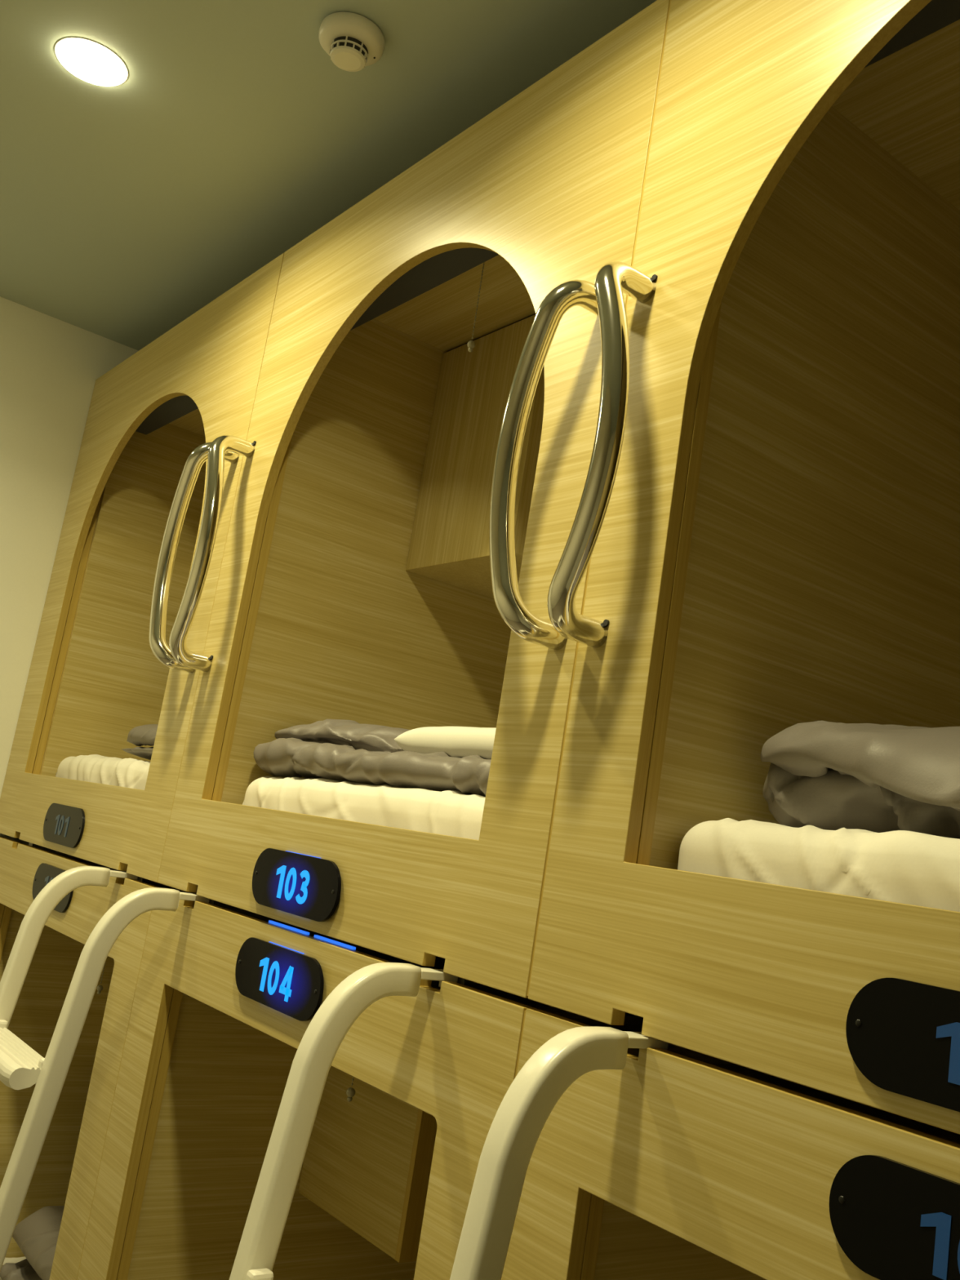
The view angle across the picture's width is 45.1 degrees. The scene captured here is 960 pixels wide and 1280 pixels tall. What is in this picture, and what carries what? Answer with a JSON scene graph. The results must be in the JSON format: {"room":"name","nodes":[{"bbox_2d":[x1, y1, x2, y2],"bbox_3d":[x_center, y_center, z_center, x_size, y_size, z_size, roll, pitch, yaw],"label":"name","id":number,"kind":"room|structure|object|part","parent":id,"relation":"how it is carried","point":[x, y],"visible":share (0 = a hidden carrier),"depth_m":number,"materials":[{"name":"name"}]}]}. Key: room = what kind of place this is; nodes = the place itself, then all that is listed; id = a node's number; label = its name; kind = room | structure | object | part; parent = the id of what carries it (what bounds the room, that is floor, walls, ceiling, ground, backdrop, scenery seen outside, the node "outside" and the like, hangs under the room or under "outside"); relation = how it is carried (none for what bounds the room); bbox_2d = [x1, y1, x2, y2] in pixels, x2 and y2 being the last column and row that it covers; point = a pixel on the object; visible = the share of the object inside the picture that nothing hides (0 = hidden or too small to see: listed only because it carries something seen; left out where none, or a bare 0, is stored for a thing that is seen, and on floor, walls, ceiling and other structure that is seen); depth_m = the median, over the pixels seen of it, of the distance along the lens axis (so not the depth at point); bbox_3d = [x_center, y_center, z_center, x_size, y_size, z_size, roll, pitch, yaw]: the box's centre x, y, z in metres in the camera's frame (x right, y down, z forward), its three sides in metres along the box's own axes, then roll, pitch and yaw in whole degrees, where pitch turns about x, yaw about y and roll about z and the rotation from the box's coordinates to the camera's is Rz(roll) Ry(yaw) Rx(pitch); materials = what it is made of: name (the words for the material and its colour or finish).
{"room":"dormitory","nodes":[
{"label":"dormitory","id":0,"kind":"room"},
{"bbox_2d":[0,296,137,853],"bbox_3d":[-1.093,0.483,3.347,3.900,2.660,0.100,16,-12,-35],"label":"wall","id":1,"kind":"structure","parent":0,"point":[50,366],"depth_m":3.22,"materials":[{"name":"beige paint"}]},
{"bbox_2d":[0,0,657,351],"bbox_3d":[0.586,-0.976,1.647,3.900,0.100,4.971,16,-12,-35],"label":"ceiling","id":2,"kind":"structure","parent":0,"point":[232,136],"depth_m":2.22,"materials":[{"name":"grey paint"}]},
{"bbox_2d":[53,36,128,86],"bbox_3d":[-0.705,-1.042,2.096,0.131,0.014,0.131,16,-12,-35],"label":"recessed light","id":3,"kind":"object","parent":2,"relation":"in","point":[89,60],"visible":1,"depth_m":2.08,"materials":[{"name":"white glass"}]},
{"bbox_2d":[318,11,384,71],"bbox_3d":[-0.214,-0.978,1.909,0.109,0.052,0.109,16,-12,-35],"label":"smoke detector","id":4,"kind":"object","parent":2,"relation":"attached to","point":[353,42],"visible":1,"depth_m":1.88,"materials":[{"name":"white plastic"}]},
{"bbox_3d":[0.159,1.708,1.163,3.900,0.100,4.971,16,-12,-35],"label":"floor","id":5,"kind":"structure","parent":0,"visible":0},
{"bbox_2d":[0,866,209,1271],"bbox_3d":[-0.828,1.021,2.003,0.353,1.231,0.394,16,-12,-35],"label":"ladder","id":6,"kind":"object","parent":5,"relation":"on","point":[21,1067],"visible":0.91,"depth_m":1.93,"materials":[{"name":"white metal"}]},
{"bbox_3d":[-0.954,1.017,2.129,0.288,1.218,0.034,16,-12,-35],"label":"rail","id":7,"kind":"part","parent":6,"relation":"part of","materials":[{"name":"white metal"}]},
{"bbox_3d":[-0.725,0.479,2.334,0.057,0.022,0.031,16,-12,-35],"label":"hook plate","id":8,"kind":"part","parent":6,"relation":"part of","materials":[{"name":"white metal"}]},
{"bbox_3d":[-0.513,0.462,2.054,0.057,0.022,0.031,16,-12,-35],"label":"hook plate","id":9,"kind":"part","parent":6,"relation":"part of","materials":[{"name":"white metal"}]},
{"bbox_2d":[0,835,244,1279],"bbox_3d":[-0.273,1.316,3.117,2.000,1.215,1.169,16,-12,-35],"label":"bunk","id":10,"kind":"object","parent":5,"relation":"on","point":[66,1171],"visible":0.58,"depth_m":2.92,"materials":[{"name":"brown wood"}]},
{"bbox_3d":[-1.036,1.107,2.554,0.018,1.186,1.169,16,-12,-35],"label":"frame","id":11,"kind":"part","parent":10,"relation":"part of","materials":[{"name":"beige wood"}]},
{"bbox_2d":[0,1256,26,1279],"bbox_3d":[-0.311,1.774,2.998,1.904,0.186,0.873,16,-12,-35],"label":"mattress","id":12,"kind":"object","parent":10,"relation":"on","point":[19,1259],"visible":0.02,"depth_m":2.85,"materials":[{"name":"white fabric"}]},
{"bbox_2d":[0,1205,64,1279],"bbox_3d":[-0.788,1.442,2.562,0.380,0.199,0.692,16,-12,-35],"label":"duvet","id":13,"kind":"object","parent":12,"relation":"on","point":[37,1235],"visible":0.2,"depth_m":2.66,"materials":[{"name":"grey fabric"}]},
{"bbox_2d":[32,862,73,912],"bbox_3d":[-0.972,0.561,2.626,0.007,0.089,0.270,16,-12,-35],"label":"number sign","id":14,"kind":"object","parent":10,"relation":"attached to","point":[45,873],"visible":0.38,"depth_m":2.66,"materials":[{"name":"black plastic"}]},
{"bbox_3d":[-0.505,1.347,3.453,1.961,1.200,0.018,16,-12,-35],"label":"panel","id":15,"kind":"part","parent":10,"relation":"part of","materials":[{"name":"brown wood"}]},
{"bbox_3d":[-1.049,1.089,2.545,0.020,1.215,1.169,16,-12,-35],"label":"panel","id":16,"kind":"part","parent":10,"relation":"part of","materials":[{"name":"brown wood"}]},
{"bbox_2d":[96,960,106,994],"bbox_3d":[-0.888,0.679,2.634,0.106,0.245,0.889,16,-12,-35],"label":"roller blind","id":17,"kind":"object","parent":10,"relation":"attached to","point":[100,988],"visible":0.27,"depth_m":2.64,"materials":[{"name":"grey fabric"}]},
{"bbox_3d":[-0.850,0.678,2.662,0.003,0.222,0.007,16,-12,-35],"label":"pull chain","id":18,"kind":"part","parent":17,"relation":"part of","materials":[{"name":"clear plastic"}]},
{"bbox_3d":[-0.141,0.764,3.191,1.961,0.015,0.895,16,-12,-35],"label":"ceiling panel","id":19,"kind":"part","parent":10,"relation":"part of","materials":[{"name":"brown wood"}]},
{"bbox_2d":[0,253,284,882],"bbox_3d":[-0.115,0.086,3.310,2.093,1.333,1.169,16,-12,-35],"label":"bunk","id":20,"kind":"object","parent":10,"relation":"on","point":[103,666],"visible":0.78,"depth_m":3.06,"materials":[{"name":"brown wood"}]},
{"bbox_2d":[43,803,84,848],"bbox_3d":[-0.961,0.426,2.665,0.007,0.089,0.270,16,-12,-35],"label":"number sign","id":21,"kind":"object","parent":20,"relation":"attached to","point":[64,824],"visible":1,"depth_m":2.65,"materials":[{"name":"black plastic"}]},
{"bbox_3d":[-0.836,-0.150,2.781,0.018,1.264,1.169,16,-12,-35],"label":"frame","id":22,"kind":"part","parent":20,"relation":"part of","materials":[{"name":"orange wood"}]},
{"bbox_2d":[55,754,150,790],"bbox_3d":[-0.119,0.573,3.213,1.911,0.188,0.876,16,-12,-35],"label":"mattress","id":23,"kind":"object","parent":20,"relation":"on","point":[131,773],"visible":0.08,"depth_m":2.73,"materials":[{"name":"white fabric"}]},
{"bbox_2d":[121,724,158,759],"bbox_3d":[-0.619,0.246,2.650,0.250,0.102,0.522,16,-12,-35],"label":"duvet","id":24,"kind":"object","parent":23,"relation":"on","point":[144,735],"visible":0.13,"depth_m":2.70,"materials":[{"name":"grey fabric"}]},
{"bbox_3d":[-0.313,0.140,3.671,1.961,1.176,0.018,16,-12,-35],"label":"panel","id":25,"kind":"part","parent":20,"relation":"part of","materials":[{"name":"brown wood"}]},
{"bbox_3d":[-0.690,0.477,2.347,0.002,0.055,0.033,16,-12,-35],"label":"slot plate","id":26,"kind":"part","parent":20,"relation":"part of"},
{"bbox_2d":[135,395,206,461],"bbox_3d":[-0.692,-0.554,2.856,0.106,0.203,0.889,16,-12,-35],"label":"roller blind","id":27,"kind":"object","parent":20,"relation":"attached to","point":[173,409],"visible":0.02,"depth_m":3.02,"materials":[{"name":"grey fabric"}]},
{"bbox_3d":[0.052,-0.449,3.410,1.961,0.015,0.895,16,-12,-35],"label":"ceiling panel","id":28,"kind":"part","parent":20,"relation":"part of","materials":[{"name":"brown wood"}]},
{"bbox_3d":[-0.585,-0.171,2.318,0.093,0.468,0.090,16,-12,-35],"label":"grab handle","id":29,"kind":"part","parent":20,"relation":"part of","materials":[{"name":"metal"}]},
{"bbox_3d":[0.044,1.303,2.725,1.961,1.200,0.018,16,-12,-35],"label":"panel","id":30,"kind":"part","parent":10,"relation":"part of","materials":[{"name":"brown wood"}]},
{"bbox_2d":[76,899,673,1279],"bbox_3d":[0.410,1.259,2.212,2.000,1.219,1.102,16,-12,-35],"label":"bunk","id":31,"kind":"object","parent":5,"relation":"on","point":[383,1191],"depth_m":2.03,"materials":[{"name":"brown wood"}]},
{"bbox_3d":[-0.353,1.052,1.649,0.018,1.186,1.100,16,-12,-35],"label":"frame","id":32,"kind":"part","parent":31,"relation":"part of","materials":[{"name":"orange wood"}]},
{"bbox_3d":[0.157,1.294,2.576,1.961,1.200,0.018,16,-12,-35],"label":"panel","id":33,"kind":"part","parent":31,"relation":"part of","materials":[{"name":"brown wood"}]},
{"bbox_2d":[235,937,324,1021],"bbox_3d":[-0.304,0.507,1.738,0.011,0.090,0.270,16,-12,-35],"label":"number sign","id":34,"kind":"object","parent":31,"relation":"attached to","point":[288,981],"visible":1,"depth_m":1.72,"materials":[{"name":"black plastic"}]},
{"bbox_3d":[-0.296,0.445,1.789,0.005,0.004,0.125,16,-12,-35],"label":"led strip","id":35,"kind":"part","parent":31,"relation":"part of","materials":[{"name":"blue plastic"}]},
{"bbox_3d":[-0.211,0.438,1.676,0.005,0.004,0.112,16,-12,-35],"label":"led strip","id":36,"kind":"part","parent":31,"relation":"part of","materials":[{"name":"blue plastic"}]},
{"bbox_2d":[346,1076,355,1102],"bbox_3d":[-0.222,0.601,1.761,0.106,0.195,0.889,16,-12,-35],"label":"roller blind","id":37,"kind":"object","parent":31,"relation":"attached to","point":[350,1092],"visible":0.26,"depth_m":1.77,"materials":[{"name":"grey fabric"}]},
{"bbox_2d":[157,0,671,998],"bbox_3d":[0.568,0.031,2.405,2.093,1.333,1.102,16,-12,-35],"label":"bunk","id":38,"kind":"object","parent":31,"relation":"on","point":[407,500],"visible":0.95,"depth_m":2.14,"materials":[{"name":"brown wood"}]},
{"bbox_3d":[-0.482,0.461,2.071,0.002,0.055,0.031,16,-12,-35],"label":"slot plate","id":39,"kind":"part","parent":38,"relation":"part of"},
{"bbox_3d":[-0.508,-0.178,2.216,0.093,0.469,0.090,16,-12,-35],"label":"grab handle","id":40,"kind":"part","parent":38,"relation":"part of","materials":[{"name":"metal"}]},
{"bbox_3d":[-0.153,-0.205,1.876,0.018,1.264,1.100,16,-12,-35],"label":"frame","id":41,"kind":"part","parent":38,"relation":"part of","materials":[{"name":"orange wood"}]},
{"bbox_2d":[252,848,341,921],"bbox_3d":[-0.283,0.371,1.763,0.011,0.090,0.270,16,-12,-35],"label":"number sign","id":42,"kind":"object","parent":38,"relation":"attached to","point":[301,885],"visible":1,"depth_m":1.75,"materials":[{"name":"black plastic"}]},
{"bbox_2d":[242,775,485,839],"bbox_3d":[0.542,0.523,2.338,1.902,0.184,0.866,16,-12,-35],"label":"mattress","id":43,"kind":"object","parent":38,"relation":"on","point":[454,813],"visible":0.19,"depth_m":1.77,"materials":[{"name":"white fabric"}]},
{"bbox_2d":[253,719,491,796],"bbox_3d":[-0.090,0.200,1.940,0.288,0.128,0.786,16,-12,-35],"label":"duvet","id":44,"kind":"object","parent":43,"relation":"on","point":[342,750],"visible":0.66,"depth_m":1.93,"materials":[{"name":"grey fabric"}]},
{"bbox_2d":[394,726,496,759],"bbox_3d":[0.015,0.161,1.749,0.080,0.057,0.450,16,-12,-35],"label":"pillow","id":45,"kind":"object","parent":44,"relation":"on","point":[455,741],"visible":0.27,"depth_m":1.77,"materials":[{"name":"white fabric"}]},
{"bbox_3d":[0.349,0.086,2.794,1.961,1.176,0.018,16,-12,-35],"label":"panel","id":46,"kind":"part","parent":38,"relation":"part of","materials":[{"name":"brown wood"}]},
{"bbox_2d":[350,247,498,351],"bbox_3d":[-0.030,-0.607,1.979,0.106,0.203,0.889,16,-12,-35],"label":"roller blind","id":47,"kind":"object","parent":38,"relation":"attached to","point":[442,268],"visible":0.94,"depth_m":2.06,"materials":[{"name":"grey fabric"}]},
{"bbox_3d":[-0.001,-0.607,2.019,0.003,0.180,0.007,16,-12,-35],"label":"pull chain","id":48,"kind":"part","parent":47,"relation":"part of","materials":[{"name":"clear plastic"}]},
{"bbox_3d":[0.714,-0.502,2.533,1.961,0.015,0.895,16,-12,-35],"label":"ceiling panel","id":49,"kind":"part","parent":38,"relation":"part of","materials":[{"name":"brown wood"}]},
{"bbox_3d":[-0.028,0.424,1.470,0.002,0.055,0.033,16,-12,-35],"label":"slot plate","id":50,"kind":"part","parent":38,"relation":"part of","materials":[{"name":"black metal"}]},
{"bbox_3d":[0.076,-0.225,1.441,0.093,0.468,0.090,16,-12,-35],"label":"grab handle","id":51,"kind":"part","parent":38,"relation":"part of","materials":[{"name":"metal"}]},
{"bbox_3d":[0.520,0.711,2.314,1.961,0.015,0.895,16,-12,-35],"label":"ceiling panel","id":52,"kind":"part","parent":31,"relation":"part of","materials":[{"name":"brown wood"}]},
{"bbox_3d":[0.706,1.250,1.848,1.961,1.200,0.018,16,-12,-35],"label":"panel","id":53,"kind":"part","parent":31,"relation":"part of","materials":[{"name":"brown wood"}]},
{"bbox_2d":[229,962,668,1279],"bbox_3d":[-0.161,0.967,1.116,0.357,1.231,0.404,16,-12,-35],"label":"ladder","id":54,"kind":"object","parent":5,"relation":"on","point":[517,1126],"visible":0.88,"depth_m":1.15,"materials":[{"name":"white metal"}]},
{"bbox_3d":[-0.289,0.964,1.247,0.288,1.218,0.034,16,-12,-35],"label":"rail","id":55,"kind":"part","parent":54,"relation":"part of","materials":[{"name":"white metal"}]},
{"bbox_3d":[-0.060,0.426,1.453,0.057,0.022,0.031,16,-12,-35],"label":"hook plate","id":56,"kind":"part","parent":54,"relation":"part of","materials":[{"name":"white metal"}]},
{"bbox_3d":[-0.071,0.946,0.958,0.288,1.218,0.034,16,-12,-35],"label":"rail","id":57,"kind":"part","parent":54,"relation":"part of","materials":[{"name":"white metal"}]},
{"bbox_3d":[0.158,0.408,1.164,0.057,0.022,0.031,16,-12,-35],"label":"hook plate","id":58,"kind":"part","parent":54,"relation":"part of","materials":[{"name":"white metal"}]},
{"bbox_2d":[501,1008,959,1279],"bbox_3d":[1.072,1.208,1.333,2.000,1.215,1.100,16,-12,-35],"label":"bunk","id":59,"kind":"object","parent":5,"relation":"on","point":[677,1162],"visible":0.72,"depth_m":1.10,"materials":[{"name":"brown wood"}]},
{"bbox_3d":[0.309,0.999,0.771,0.018,1.186,1.099,16,-12,-35],"label":"frame","id":60,"kind":"part","parent":59,"relation":"part of","materials":[{"name":"orange wood"}]},
{"bbox_3d":[0.818,1.241,1.699,1.961,1.200,0.018,16,-12,-35],"label":"panel","id":61,"kind":"part","parent":59,"relation":"part of","materials":[{"name":"brown wood"}]},
{"bbox_2d":[528,0,959,1134],"bbox_3d":[1.230,-0.022,1.527,2.093,1.333,1.100,16,-12,-35],"label":"bunk","id":62,"kind":"object","parent":59,"relation":"on","point":[767,517],"visible":1,"depth_m":1.38,"materials":[{"name":"brown wood"}]},
{"bbox_3d":[0.153,-0.231,1.339,0.093,0.469,0.090,16,-12,-35],"label":"grab handle","id":63,"kind":"part","parent":62,"relation":"part of","materials":[{"name":"metal"}]},
{"bbox_3d":[0.509,-0.258,0.998,0.018,1.264,1.099,16,-12,-35],"label":"frame","id":64,"kind":"part","parent":62,"relation":"part of","materials":[{"name":"orange wood"}]},
{"bbox_3d":[1.010,0.033,1.917,1.961,1.176,0.018,16,-12,-35],"label":"panel","id":65,"kind":"part","parent":62,"relation":"part of","materials":[{"name":"brown wood"}]},
{"bbox_2d":[677,817,959,911],"bbox_3d":[1.200,0.468,1.467,1.907,0.187,0.881,16,-12,-35],"label":"mattress","id":66,"kind":"object","parent":62,"relation":"on","point":[912,868],"visible":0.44,"depth_m":1.11,"materials":[{"name":"white fabric"}]},
{"bbox_2d":[760,720,959,839],"bbox_3d":[0.636,0.151,1.078,0.366,0.168,0.819,16,-12,-35],"label":"duvet","id":67,"kind":"object","parent":66,"relation":"on","point":[824,775],"visible":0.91,"depth_m":1.22,"materials":[{"name":"grey fabric"}]},
{"bbox_3d":[1.375,-0.555,1.656,1.961,0.015,0.895,16,-12,-35],"label":"ceiling panel","id":68,"kind":"part","parent":62,"relation":"part of","materials":[{"name":"brown wood"}]},
{"bbox_2d":[845,977,959,1111],"bbox_3d":[0.392,0.317,0.871,0.007,0.089,0.270,16,-12,-35],"label":"number sign","id":69,"kind":"object","parent":62,"relation":"attached to","point":[903,1036],"visible":1,"depth_m":0.93,"materials":[{"name":"black plastic"}]},
{"bbox_2d":[863,0,959,68],"bbox_3d":[0.632,-0.660,1.102,0.106,0.203,0.889,16,-12,-35],"label":"roller blind","id":70,"kind":"object","parent":62,"relation":"attached to","point":[936,15],"visible":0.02,"depth_m":1.30,"materials":[{"name":"grey fabric"}]},
{"bbox_3d":[1.182,0.657,1.437,1.961,0.015,0.895,16,-12,-35],"label":"ceiling panel","id":71,"kind":"part","parent":59,"relation":"part of","materials":[{"name":"brown wood"}]},
{"bbox_2d":[829,1155,959,1279],"bbox_3d":[0.371,0.453,0.847,0.007,0.089,0.270,16,-12,-35],"label":"number sign","id":72,"kind":"object","parent":59,"relation":"attached to","point":[892,1220],"visible":1,"depth_m":0.90,"materials":[{"name":"black plastic"}]}
]}

